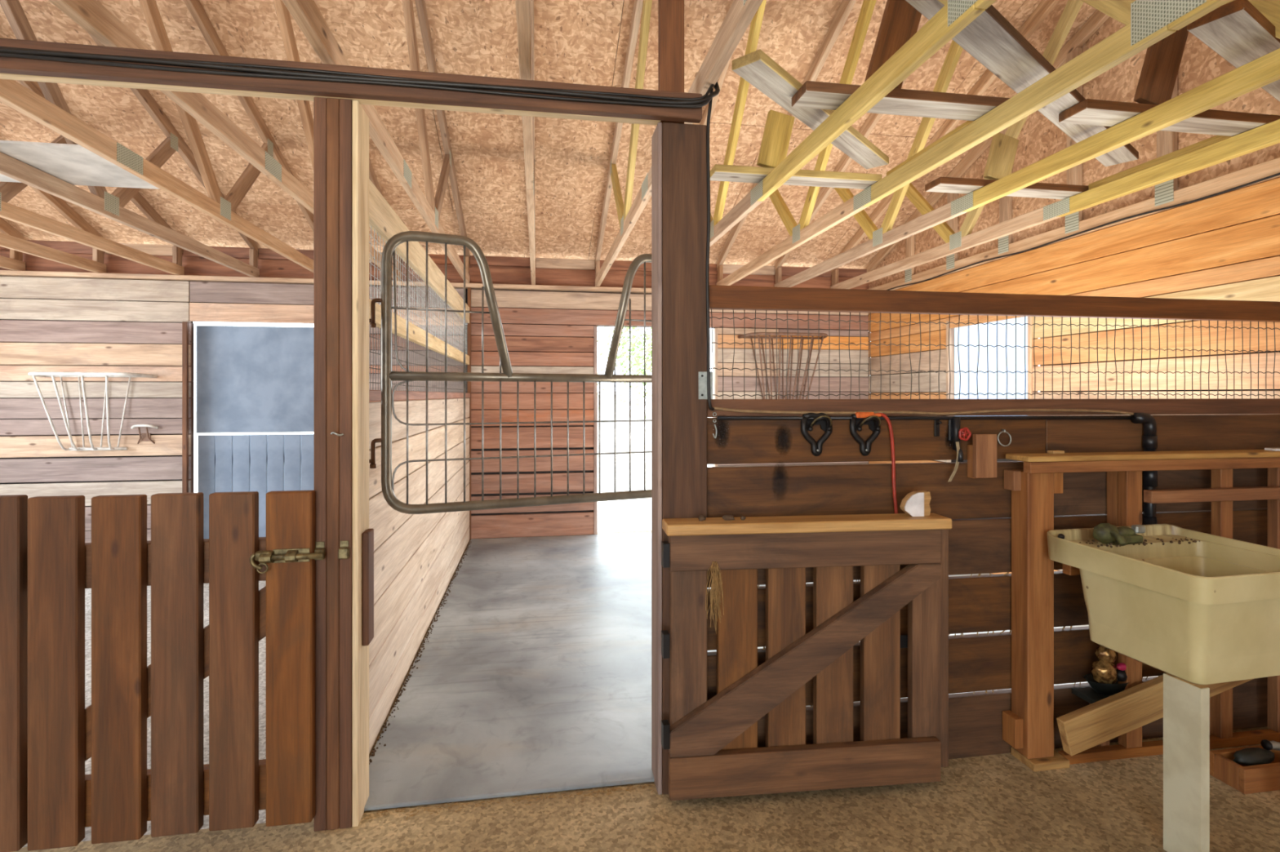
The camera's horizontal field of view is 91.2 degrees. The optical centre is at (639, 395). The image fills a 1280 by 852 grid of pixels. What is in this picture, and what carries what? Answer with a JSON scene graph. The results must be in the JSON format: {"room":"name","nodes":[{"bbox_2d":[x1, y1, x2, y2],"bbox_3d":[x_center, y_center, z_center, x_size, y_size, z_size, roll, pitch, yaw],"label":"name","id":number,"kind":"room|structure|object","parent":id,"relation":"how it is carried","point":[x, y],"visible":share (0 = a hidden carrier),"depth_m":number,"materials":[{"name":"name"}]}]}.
{"room":"farm building","nodes":[
{"label":"farm building","id":0,"kind":"room"},
{"bbox_2d":[368,178,470,754],"bbox_3d":[-1.323,0.274,4.029,0.056,2.207,3.850,0,0,-9],"label":"wall","id":1,"kind":"structure","parent":0,"point":[417,557],"depth_m":3.21,"materials":[{"name":"brown wood"}]},
{"bbox_2d":[368,231,651,514],"bbox_3d":[-0.357,-0.083,2.532,1.413,1.053,0.046,0,0,-23],"label":"gate","id":2,"kind":"object","parent":1,"relation":"attached to","point":[388,375],"visible":0.8,"depth_m":2.40,"materials":[{"name":"metal"}]},
{"bbox_2d":[0,240,870,542],"bbox_3d":[-1.952,0.022,5.938,9.256,2.715,0.150,0,0,-9],"label":"wall","id":3,"kind":"structure","parent":0,"point":[132,317],"depth_m":5.73,"materials":[{"name":"brown wood"}]},
{"bbox_2d":[0,217,29,271],"bbox_3d":[-4.467,-2.245,0.183,0.039,2.369,11.629,0,0,-9],"label":"roof truss","id":4,"kind":"object","parent":3,"relation":"on","point":[15,262],"visible":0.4,"depth_m":5.29,"materials":[{"name":"brown wood"}]},
{"bbox_2d":[0,185,106,272],"bbox_3d":[-3.855,-2.245,0.283,0.039,2.369,11.629,0,0,-9],"label":"roof truss","id":5,"kind":"object","parent":3,"relation":"on","point":[96,264],"visible":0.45,"depth_m":5.00,"materials":[{"name":"brown wood"}]},
{"bbox_2d":[0,80,184,275],"bbox_3d":[-3.243,-2.245,0.383,0.039,2.369,11.629,0,0,-9],"label":"roof truss","id":6,"kind":"object","parent":3,"relation":"on","point":[8,190],"visible":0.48,"depth_m":4.34,"materials":[{"name":"brown wood"}]},
{"bbox_2d":[0,140,159,189],"bbox_3d":[-3.135,-1.157,3.126,1.320,0.012,0.600,0,0,-9],"label":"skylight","id":7,"kind":"object","parent":6,"relation":"on","point":[73,164],"visible":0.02,"depth_m":3.14,"materials":[{"name":"white plastic"}]},
{"bbox_2d":[27,372,157,450],"bbox_3d":[-4.658,0.144,5.306,0.895,0.669,0.306,0,0,-9],"label":"rack","id":8,"kind":"object","parent":3,"relation":"attached to","point":[34,375],"visible":1,"depth_m":5.29,"materials":[{"name":"white metal"}]},
{"bbox_2d":[0,0,261,277],"bbox_3d":[-2.631,-2.245,0.482,0.039,2.369,11.629,0,0,-9],"label":"roof truss","id":9,"kind":"object","parent":3,"relation":"on","point":[99,201],"visible":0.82,"depth_m":3.83,"materials":[{"name":"brown wood"}]},
{"bbox_2d":[130,424,158,444],"bbox_3d":[-4.339,0.341,5.486,0.217,0.176,0.080,0,0,-9],"label":"hook","id":10,"kind":"object","parent":3,"relation":"attached to","point":[144,437],"visible":1,"depth_m":5.49,"materials":[{"name":"white metal"}]},
{"bbox_2d":[0,0,313,272],"bbox_3d":[-2.019,-2.245,0.582,0.039,2.369,11.629,0,0,-9],"label":"roof truss","id":11,"kind":"object","parent":3,"relation":"on","point":[14,95],"visible":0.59,"depth_m":3.45,"materials":[{"name":"brown wood"}]},
{"bbox_2d":[48,0,402,281],"bbox_3d":[-1.408,-2.245,0.682,0.039,2.369,11.629,0,0,-9],"label":"roof truss","id":12,"kind":"object","parent":3,"relation":"on","point":[91,15],"visible":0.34,"depth_m":2.62,"materials":[{"name":"brown wood"}]},
{"bbox_2d":[195,325,313,539],"bbox_3d":[-3.369,0.359,5.818,1.336,1.982,0.050,0,0,-9],"label":"door","id":13,"kind":"structure","parent":3,"relation":"in","point":[249,379],"depth_m":5.77,"materials":[{"name":"blue paint"}]},
{"bbox_2d":[282,0,470,283],"bbox_3d":[-0.796,-2.245,0.782,0.039,2.369,11.629,0,0,-9],"label":"roof truss","id":14,"kind":"object","parent":3,"relation":"on","point":[305,13],"visible":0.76,"depth_m":3.37,"materials":[{"name":"brown wood"}]},
{"bbox_2d":[515,0,535,284],"bbox_3d":[-0.184,-2.245,0.882,0.039,2.369,11.629,0,0,-9],"label":"roof truss","id":15,"kind":"object","parent":3,"relation":"on","point":[524,8],"visible":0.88,"depth_m":2.68,"materials":[{"name":"brown wood"}]},
{"bbox_2d":[595,0,763,286],"bbox_3d":[0.427,-2.245,0.982,0.039,2.369,11.629,0,0,-9],"label":"roof truss","id":16,"kind":"object","parent":3,"relation":"on","point":[740,13],"visible":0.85,"depth_m":3.61,"materials":[{"name":"brown wood"}]},
{"bbox_2d":[737,332,827,399],"bbox_3d":[1.470,-0.230,6.306,0.920,0.770,0.306,0,0,-9],"label":"rack","id":17,"kind":"object","parent":3,"relation":"attached to","point":[823,335],"visible":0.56,"depth_m":6.28,"materials":[{"name":"metal"}]},
{"bbox_2d":[699,0,996,247],"bbox_3d":[1.039,-2.245,1.081,0.039,2.369,11.629,0,0,-9],"label":"roof truss","id":18,"kind":"object","parent":3,"relation":"on","point":[954,15],"visible":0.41,"depth_m":2.52,"materials":[{"name":"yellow wood"}]},
{"bbox_2d":[710,164,881,189],"bbox_3d":[0.833,-1.170,3.368,0.930,0.038,0.140,0,0,-9],"label":"board","id":19,"kind":"object","parent":18,"relation":"on","point":[719,172],"visible":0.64,"depth_m":3.33,"materials":[{"name":"yellow wood"}]},
{"bbox_2d":[756,109,795,167],"bbox_3d":[0.714,-1.338,3.301,0.199,0.313,0.036,0,0,-9],"label":"board","id":20,"kind":"object","parent":19,"relation":"on","point":[778,128],"visible":0.8,"depth_m":3.28,"materials":[{"name":"yellow wood"}]},
{"bbox_2d":[791,80,1009,120],"bbox_3d":[1.089,-1.170,2.513,0.960,0.038,0.140,0,0,-9],"label":"board","id":21,"kind":"object","parent":18,"relation":"on","point":[812,95],"visible":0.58,"depth_m":2.48,"materials":[{"name":"beige wood"}]},
{"bbox_2d":[731,48,888,168],"bbox_3d":[0.810,-1.210,2.767,0.120,0.038,1.326,0,0,40],"label":"board","id":22,"kind":"object","parent":21,"relation":"on","point":[757,68],"visible":0.92,"depth_m":2.52,"materials":[{"name":"yellow wood"}]},
{"bbox_2d":[864,0,921,88],"bbox_3d":[1.053,-1.583,2.457,0.359,0.812,0.036,0,0,-9],"label":"board","id":23,"kind":"object","parent":21,"relation":"on","point":[900,20],"visible":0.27,"depth_m":2.43,"materials":[{"name":"brown wood"}]},
{"bbox_2d":[905,0,1138,166],"bbox_3d":[1.570,-1.210,2.455,2.368,0.038,0.141,0,0,-40],"label":"board","id":24,"kind":"object","parent":21,"relation":"on","point":[990,38],"visible":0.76,"depth_m":2.23,"materials":[{"name":"beige wood"}]},
{"bbox_2d":[715,0,1230,285],"bbox_3d":[1.669,-2.245,1.184,0.076,2.369,11.629,0,0,-9],"label":"roof truss","id":25,"kind":"object","parent":3,"relation":"on","point":[1147,22],"visible":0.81,"depth_m":2.68,"materials":[{"name":"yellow wood"}]},
{"bbox_2d":[772,0,1279,287],"bbox_3d":[2.263,-2.245,1.281,0.039,2.369,11.629,0,0,-9],"label":"roof truss","id":26,"kind":"object","parent":3,"relation":"on","point":[1264,70],"visible":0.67,"depth_m":3.11,"materials":[{"name":"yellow wood"}]},
{"bbox_2d":[924,176,1088,199],"bbox_3d":[2.194,-1.170,3.570,1.160,0.038,0.140,0,0,-9],"label":"board","id":27,"kind":"object","parent":26,"relation":"on","point":[941,184],"visible":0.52,"depth_m":3.52,"materials":[{"name":"white wood"}]},
{"bbox_2d":[983,132,1018,180],"bbox_3d":[2.011,-1.318,3.493,0.199,0.278,0.036,0,0,-9],"label":"board","id":28,"kind":"object","parent":27,"relation":"on","point":[1003,148],"visible":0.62,"depth_m":3.48,"materials":[{"name":"yellow wood"}]},
{"bbox_2d":[1058,98,1279,136],"bbox_3d":[2.350,-1.170,2.674,1.160,0.038,0.140,0,0,-9],"label":"board","id":29,"kind":"object","parent":26,"relation":"on","point":[1089,111],"visible":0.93,"depth_m":2.63,"materials":[{"name":"beige wood"}]},
{"bbox_2d":[1133,25,1188,104],"bbox_3d":[2.221,-1.583,2.605,0.366,0.813,0.036,0,0,-9],"label":"board","id":30,"kind":"object","parent":29,"relation":"on","point":[1162,59],"visible":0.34,"depth_m":2.58,"materials":[{"name":"brown wood"}]},
{"bbox_2d":[1186,0,1279,102],"bbox_3d":[2.394,-1.210,2.341,1.341,0.038,0.140,0,0,-32],"label":"board","id":31,"kind":"object","parent":29,"relation":"on","point":[1236,30],"visible":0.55,"depth_m":2.07,"materials":[{"name":"beige wood"}]},
{"bbox_2d":[830,0,1279,288],"bbox_3d":[2.893,-2.245,1.384,0.076,2.369,11.629,0,0,-9],"label":"roof truss","id":32,"kind":"object","parent":3,"relation":"on","point":[1214,150],"visible":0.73,"depth_m":3.75,"materials":[{"name":"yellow wood"}]},
{"bbox_2d":[0,0,1097,269],"bbox_3d":[-1.128,-2.317,0.703,9.400,2.328,11.956,0,0,-9],"label":"ceiling","id":33,"kind":"structure","parent":0,"point":[577,42],"depth_m":4.44,"materials":[{"name":"beige wood"}]},
{"bbox_2d":[15,530,1279,851],"bbox_3d":[-1.025,1.440,0.694,9.000,0.120,10.900,0,0,-9],"label":"floor","id":34,"kind":"structure","parent":0,"point":[989,803],"depth_m":2.04,"materials":[{"name":"soil"}]},
{"bbox_2d":[313,97,373,831],"bbox_3d":[-0.964,0.218,2.048,0.153,2.323,0.167,0,0,-9],"label":"post","id":35,"kind":"object","parent":34,"relation":"on","point":[344,588],"visible":0.99,"depth_m":1.99,"materials":[{"name":"wood"}]},
{"bbox_2d":[363,783,655,819],"bbox_3d":[-0.414,1.375,2.119,0.983,0.003,0.060,0,0,-9],"label":"litter","id":36,"kind":"object","parent":34,"relation":"on","point":[648,784],"visible":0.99,"depth_m":2.13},
{"bbox_2d":[364,533,855,811],"bbox_3d":[-0.287,1.372,4.166,2.025,0.016,3.925,0,0,-9],"label":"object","id":37,"kind":"structure","parent":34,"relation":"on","point":[533,673],"depth_m":3.00,"materials":[{"name":"grey concrete"}]},
{"bbox_2d":[368,542,471,764],"bbox_3d":[-1.268,1.362,3.997,0.046,0.012,3.697,0,0,-9],"label":"litter","id":38,"kind":"object","parent":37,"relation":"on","point":[374,751],"visible":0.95,"depth_m":3.20,"materials":[{"name":"brown plant"}]},
{"bbox_2d":[651,0,712,795],"bbox_3d":[0.147,-0.270,2.240,0.193,3.300,0.147,0,0,-9],"label":"post","id":39,"kind":"object","parent":34,"relation":"on","point":[679,397],"visible":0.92,"depth_m":2.17,"materials":[{"name":"brown wood"}]},
{"bbox_2d":[706,87,714,410],"bbox_3d":[0.245,-0.522,2.178,0.032,1.154,0.031,0,0,-9],"label":"cable","id":40,"kind":"object","parent":39,"relation":"attached to","point":[708,126],"visible":0.89,"depth_m":2.18,"materials":[{"name":"black rubber"}]},
{"bbox_2d":[712,412,716,438],"bbox_3d":[0.263,0.107,2.208,0.016,0.092,0.006,0,0,-9],"label":"hook","id":41,"kind":"object","parent":39,"relation":"hanging from","point":[715,436],"visible":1,"depth_m":2.21,"materials":[{"name":"metal"}]},
{"bbox_2d":[661,512,951,800],"bbox_3d":[0.584,0.884,2.154,1.031,0.921,0.118,0,0,-6],"label":"door","id":42,"kind":"structure","parent":39,"relation":"attached to","point":[712,744],"depth_m":2.14,"materials":[{"name":"brown wood"}]},
{"bbox_2d":[697,515,706,521],"bbox_3d":[0.209,0.416,2.115,0.026,0.020,0.018,0,0,-9],"label":"clump","id":43,"kind":"object","parent":42,"relation":"on","point":[700,518],"visible":1,"depth_m":2.11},
{"bbox_2d":[705,561,724,634],"bbox_3d":[0.246,0.668,2.075,0.060,0.235,0.033,0,0,-9],"label":"tuft","id":44,"kind":"object","parent":42,"relation":"hanging from","point":[715,581],"visible":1,"depth_m":2.07,"materials":[{"name":"beige plant"}]},
{"bbox_2d":[722,515,734,520],"bbox_3d":[0.300,0.417,2.125,0.046,0.021,0.025,0,0,-9],"label":"clump","id":45,"kind":"object","parent":42,"relation":"on","point":[726,517],"visible":1,"depth_m":2.12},
{"bbox_2d":[899,490,931,516],"bbox_3d":[0.969,0.382,2.206,0.106,0.084,0.040,0,0,-9],"label":"wood offcut","id":46,"kind":"object","parent":42,"relation":"on","point":[915,504],"visible":1,"depth_m":2.19,"materials":[{"name":"white wood"}]},
{"bbox_2d":[1002,449,1279,772],"bbox_3d":[2.225,0.801,2.467,1.694,1.158,0.143,0,0,-9],"label":"wooden frame","id":47,"kind":"object","parent":34,"relation":"on","point":[1028,728],"visible":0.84,"depth_m":2.36,"materials":[{"name":"brown wood"}]},
{"bbox_2d":[1047,450,1064,453],"bbox_3d":[1.571,0.216,2.369,0.050,0.012,0.030,0,0,-9],"label":"scrap","id":48,"kind":"object","parent":47,"relation":"on","point":[1048,451],"visible":1,"depth_m":2.36,"materials":[{"name":"brown wood"}]},
{"bbox_2d":[1071,673,1128,704],"bbox_3d":[1.816,1.127,2.417,0.250,0.074,0.106,0,0,-9],"label":"tub","id":49,"kind":"object","parent":47,"relation":"in","point":[1096,692],"visible":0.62,"depth_m":2.39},
{"bbox_2d":[1083,673,1128,695],"bbox_3d":[1.810,1.117,2.418,0.210,0.052,0.100,0,0,-9],"label":"bowl","id":50,"kind":"object","parent":49,"relation":"on","point":[1095,689],"depth_m":2.39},
{"bbox_2d":[1091,645,1127,684],"bbox_3d":[1.806,1.038,2.409,0.143,0.155,0.070,0,0,-9],"label":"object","id":51,"kind":"object","parent":49,"relation":"in","point":[1104,671],"visible":0.93,"depth_m":2.39,"materials":[{"name":"gold metal"}]},
{"bbox_2d":[1056,673,1253,755],"bbox_3d":[2.185,1.074,2.398,1.346,0.462,0.036,0,0,-11],"label":"plank","id":52,"kind":"object","parent":47,"relation":"attached to","point":[1089,726],"visible":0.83,"depth_m":2.30,"materials":[{"name":"brown wood"}]},
{"bbox_2d":[1264,448,1279,451],"bbox_3d":[2.552,0.217,2.504,0.090,0.010,0.040,0,0,-9],"label":"paper scrap","id":53,"kind":"object","parent":47,"relation":"on","point":[1265,449],"visible":1,"depth_m":2.49,"materials":[{"name":"white paper"}]},
{"bbox_2d":[1046,524,1279,851],"bbox_3d":[1.827,0.939,2.101,0.605,0.883,0.545,0,0,-12],"label":"utility sink","id":54,"kind":"object","parent":34,"relation":"on","point":[1206,611],"visible":0.98,"depth_m":1.88,"materials":[{"name":"beige plastic"}]},
{"bbox_2d":[1057,533,1064,538],"bbox_3d":[1.528,0.514,2.276,0.023,0.022,0.022,0,0,-9],"label":"stopper","id":55,"kind":"object","parent":54,"relation":"on","point":[1060,535],"visible":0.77,"depth_m":2.27,"materials":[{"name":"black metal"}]},
{"bbox_2d":[1092,523,1145,546],"bbox_3d":[1.731,0.499,2.271,0.177,0.073,0.110,0,0,-32],"label":"faucet","id":56,"kind":"object","parent":54,"relation":"on","point":[1104,533],"visible":1,"depth_m":2.25,"materials":[{"name":"metal"}]},
{"bbox_2d":[1079,537,1199,547],"bbox_3d":[1.831,0.536,2.286,0.471,0.011,0.091,0,0,-9],"label":"dirt","id":57,"kind":"object","parent":54,"relation":"in","point":[1144,544],"visible":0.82,"depth_m":2.27,"materials":[{"name":"soil"}]},
{"bbox_2d":[1046,524,1279,684],"bbox_3d":[1.827,0.675,2.101,0.605,0.357,0.545,0,0,-12],"label":"basin","id":58,"kind":"object","parent":54,"relation":"in","point":[1206,611],"depth_m":1.94,"materials":[{"name":"beige plastic"}]},
{"bbox_2d":[1209,745,1279,794],"bbox_3d":[2.324,1.337,2.264,0.500,0.085,0.120,0,0,-9],"label":"wooden tray","id":59,"kind":"object","parent":34,"relation":"on","point":[1246,780],"visible":0.89,"depth_m":2.19,"materials":[{"name":"brown wood"}]},
{"bbox_2d":[1233,747,1275,766],"bbox_3d":[2.195,1.295,2.244,0.169,0.060,0.065,0,0,-9],"label":"rag","id":60,"kind":"object","parent":59,"relation":"in","point":[1248,757],"visible":0.94,"depth_m":2.23,"materials":[{"name":"black fabric"}]},
{"bbox_2d":[1260,739,1279,751],"bbox_3d":[2.308,1.265,2.256,0.140,0.056,0.034,0,0,-9],"label":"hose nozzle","id":61,"kind":"object","parent":59,"relation":"in","point":[1266,744],"visible":1,"depth_m":2.24,"materials":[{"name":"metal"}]},
{"bbox_3d":[-2.204,0.218,1.816,0.330,2.323,0.146,0,0,-9],"label":"post","id":62,"kind":"object","parent":34,"relation":"on","visible":0},
{"bbox_2d":[0,490,315,851],"bbox_3d":[-1.599,0.810,1.885,1.167,1.032,0.077,0,0,-9],"label":"gate","id":63,"kind":"object","parent":62,"relation":"attached to","point":[48,735],"visible":0.97,"depth_m":1.88,"materials":[{"name":"brown wood"}]},
{"bbox_2d":[249,540,349,573],"bbox_3d":[-1.051,0.502,1.940,0.269,0.078,0.071,0,0,-9],"label":"latch","id":64,"kind":"object","parent":63,"relation":"attached to","point":[291,555],"visible":1,"depth_m":1.92,"materials":[{"name":"metal"}]},
{"bbox_2d":[0,37,702,124],"bbox_3d":[-1.350,-0.989,1.929,3.156,0.087,0.078,0,0,-9],"label":"header beam","id":65,"kind":"structure","parent":62,"relation":"on","point":[11,68],"depth_m":1.97,"materials":[{"name":"brown wood"}]},
{"bbox_2d":[0,45,718,100],"bbox_3d":[-1.315,-1.067,1.905,3.218,0.150,0.064,0,0,-9],"label":"cable","id":66,"kind":"object","parent":65,"relation":"attached to","point":[272,67],"visible":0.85,"depth_m":1.96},
{"bbox_2d":[0,52,719,107],"bbox_3d":[-1.315,-1.045,1.905,3.218,0.153,0.066,0,0,-9],"label":"cable","id":67,"kind":"object","parent":65,"relation":"attached to","point":[2,54],"visible":0.96,"depth_m":1.95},
{"bbox_2d":[0,47,719,104],"bbox_3d":[-1.314,-1.041,1.905,3.221,0.124,0.070,0,0,-9],"label":"cable","id":68,"kind":"object","parent":65,"relation":"attached to","point":[41,52],"visible":0.99,"depth_m":1.94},
{"bbox_2d":[707,284,1279,759],"bbox_3d":[1.644,0.496,2.460,2.858,1.768,0.050,0,0,-9],"label":"wall partition","id":69,"kind":"structure","parent":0,"point":[979,509],"depth_m":2.39,"materials":[{"name":"brown wood"}]},
{"bbox_2d":[800,412,832,456],"bbox_3d":[0.642,0.142,2.248,0.122,0.160,0.066,0,0,-9],"label":"hook","id":70,"kind":"object","parent":69,"relation":"attached to","point":[823,420],"visible":1,"depth_m":2.26,"materials":[{"name":"black metal"}]},
{"bbox_2d":[849,413,880,456],"bbox_3d":[0.829,0.143,2.278,0.122,0.160,0.066,0,0,-9],"label":"hook","id":71,"kind":"object","parent":69,"relation":"attached to","point":[873,422],"visible":0.98,"depth_m":2.29,"materials":[{"name":"black metal"}]},
{"bbox_2d":[713,406,1133,415],"bbox_3d":[1.124,0.062,2.350,1.756,0.045,0.011,0,0,-9],"label":"cable","id":72,"kind":"object","parent":69,"relation":"attached to","point":[714,407],"visible":0.96,"depth_m":2.34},
{"bbox_2d":[854,412,881,417],"bbox_3d":[0.835,0.073,2.293,0.100,0.021,0.022,0,0,-9],"label":"plug","id":73,"kind":"object","parent":72,"relation":"on","point":[859,415],"visible":0.79,"depth_m":2.28,"materials":[{"name":"orange plastic"}]},
{"bbox_2d":[875,413,897,513],"bbox_3d":[0.909,0.270,2.309,0.095,0.409,0.019,0,0,-9],"label":"extension cord","id":74,"kind":"object","parent":73,"relation":"hanging from","point":[890,426],"visible":0.84,"depth_m":2.31,"materials":[{"name":"plastic"}]},
{"bbox_2d":[716,413,1157,524],"bbox_3d":[1.161,0.365,2.346,1.797,0.590,0.054,0,0,-9],"label":"pipe","id":75,"kind":"object","parent":69,"relation":"attached to","point":[1149,437],"visible":0.77,"depth_m":2.46,"materials":[{"name":"black metal"}]},
{"bbox_2d":[933,419,942,436],"bbox_3d":[1.117,0.120,2.345,0.021,0.070,0.031,0,0,-9],"label":"bracket","id":76,"kind":"object","parent":69,"relation":"attached to","point":[936,422],"visible":1,"depth_m":2.35,"materials":[{"name":"metal"}]},
{"bbox_2d":[948,416,971,462],"bbox_3d":[1.192,0.165,2.338,0.051,0.168,0.066,0,0,-9],"label":"water tap","id":77,"kind":"object","parent":69,"relation":"attached to","point":[955,433],"visible":0.99,"depth_m":2.34,"materials":[{"name":"black metal"}]},
{"bbox_2d":[947,441,959,482],"bbox_3d":[1.162,0.247,2.322,0.054,0.147,0.008,0,0,-9],"label":"strap","id":78,"kind":"object","parent":77,"relation":"hanging from","point":[956,467],"visible":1,"depth_m":2.32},
{"bbox_2d":[967,434,996,478],"bbox_3d":[1.285,0.229,2.356,0.092,0.166,0.061,0,0,-9],"label":"wood block","id":79,"kind":"object","parent":69,"relation":"attached to","point":[982,455],"visible":1,"depth_m":2.33,"materials":[{"name":"brown wood"}]},
{"bbox_2d":[709,308,1279,399],"bbox_3d":[1.645,-0.138,2.458,2.845,0.345,0.005,0,0,-9],"label":"wire mesh","id":80,"kind":"object","parent":69,"relation":"attached to","point":[722,317],"visible":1,"depth_m":2.43,"materials":[{"name":"grey metal"}]},
{"bbox_2d":[997,429,1011,446],"bbox_3d":[1.389,0.163,2.395,0.059,0.066,0.021,0,0,-9],"label":"ring","id":81,"kind":"object","parent":69,"relation":"attached to","point":[1004,430],"visible":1,"depth_m":2.39,"materials":[{"name":"metal"}]},
{"bbox_2d":[868,177,1279,574],"bbox_3d":[2.978,0.170,3.374,0.065,2.420,6.700,0,0,-9],"label":"wall","id":82,"kind":"structure","parent":0,"point":[1224,246],"depth_m":3.62,"materials":[{"name":"brown wood"}]},
{"bbox_2d":[946,315,1038,416],"bbox_3d":[2.717,-0.093,4.897,0.064,1.127,0.930,0,0,-9],"label":"window","id":83,"kind":"structure","parent":82,"relation":"in","point":[982,378],"depth_m":4.90,"materials":[{"name":"white glass"}]},
{"bbox_2d":[863,9,1279,290],"bbox_3d":[2.978,-2.238,3.280,0.060,2.412,7.514,0,0,-9],"label":"roof truss","id":84,"kind":"object","parent":82,"relation":"on","point":[1039,138],"visible":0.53,"depth_m":3.97,"materials":[{"name":"brown wood"}]},
{"bbox_2d":[886,172,1279,290],"bbox_3d":[2.808,-1.038,4.106,0.017,0.030,4.800,0,0,-9],"label":"cable","id":85,"kind":"object","parent":82,"relation":"attached to","point":[1277,174],"visible":0.91,"depth_m":3.76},
{"label":"outside","id":86,"kind":"structure","parent":0,"visible":0},
{"bbox_2d":[194,409,712,532],"bbox_3d":[-5.340,1.485,32.717,80.000,0.110,53.700,0,0,-9],"label":"ground","id":87,"kind":"structure","parent":86,"point":[625,515],"depth_m":10.94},
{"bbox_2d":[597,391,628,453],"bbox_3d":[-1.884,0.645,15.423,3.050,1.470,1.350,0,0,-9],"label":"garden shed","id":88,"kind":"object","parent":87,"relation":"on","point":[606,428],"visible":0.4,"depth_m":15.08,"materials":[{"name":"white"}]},
{"bbox_2d":[597,326,712,444],"bbox_3d":[-0.257,-1.549,12.417,4.764,5.979,4.016,0,0,-9],"label":"tree","id":89,"kind":"object","parent":87,"relation":"on","point":[637,363],"visible":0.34,"depth_m":12.00,"materials":[{"name":"green plant"}]},
{"bbox_2d":[597,401,712,444],"bbox_3d":[0.612,0.780,17.355,11.200,1.300,0.140,0,0,-9],"label":"fence","id":90,"kind":"object","parent":87,"relation":"on","point":[633,403],"visible":0.02,"depth_m":17.17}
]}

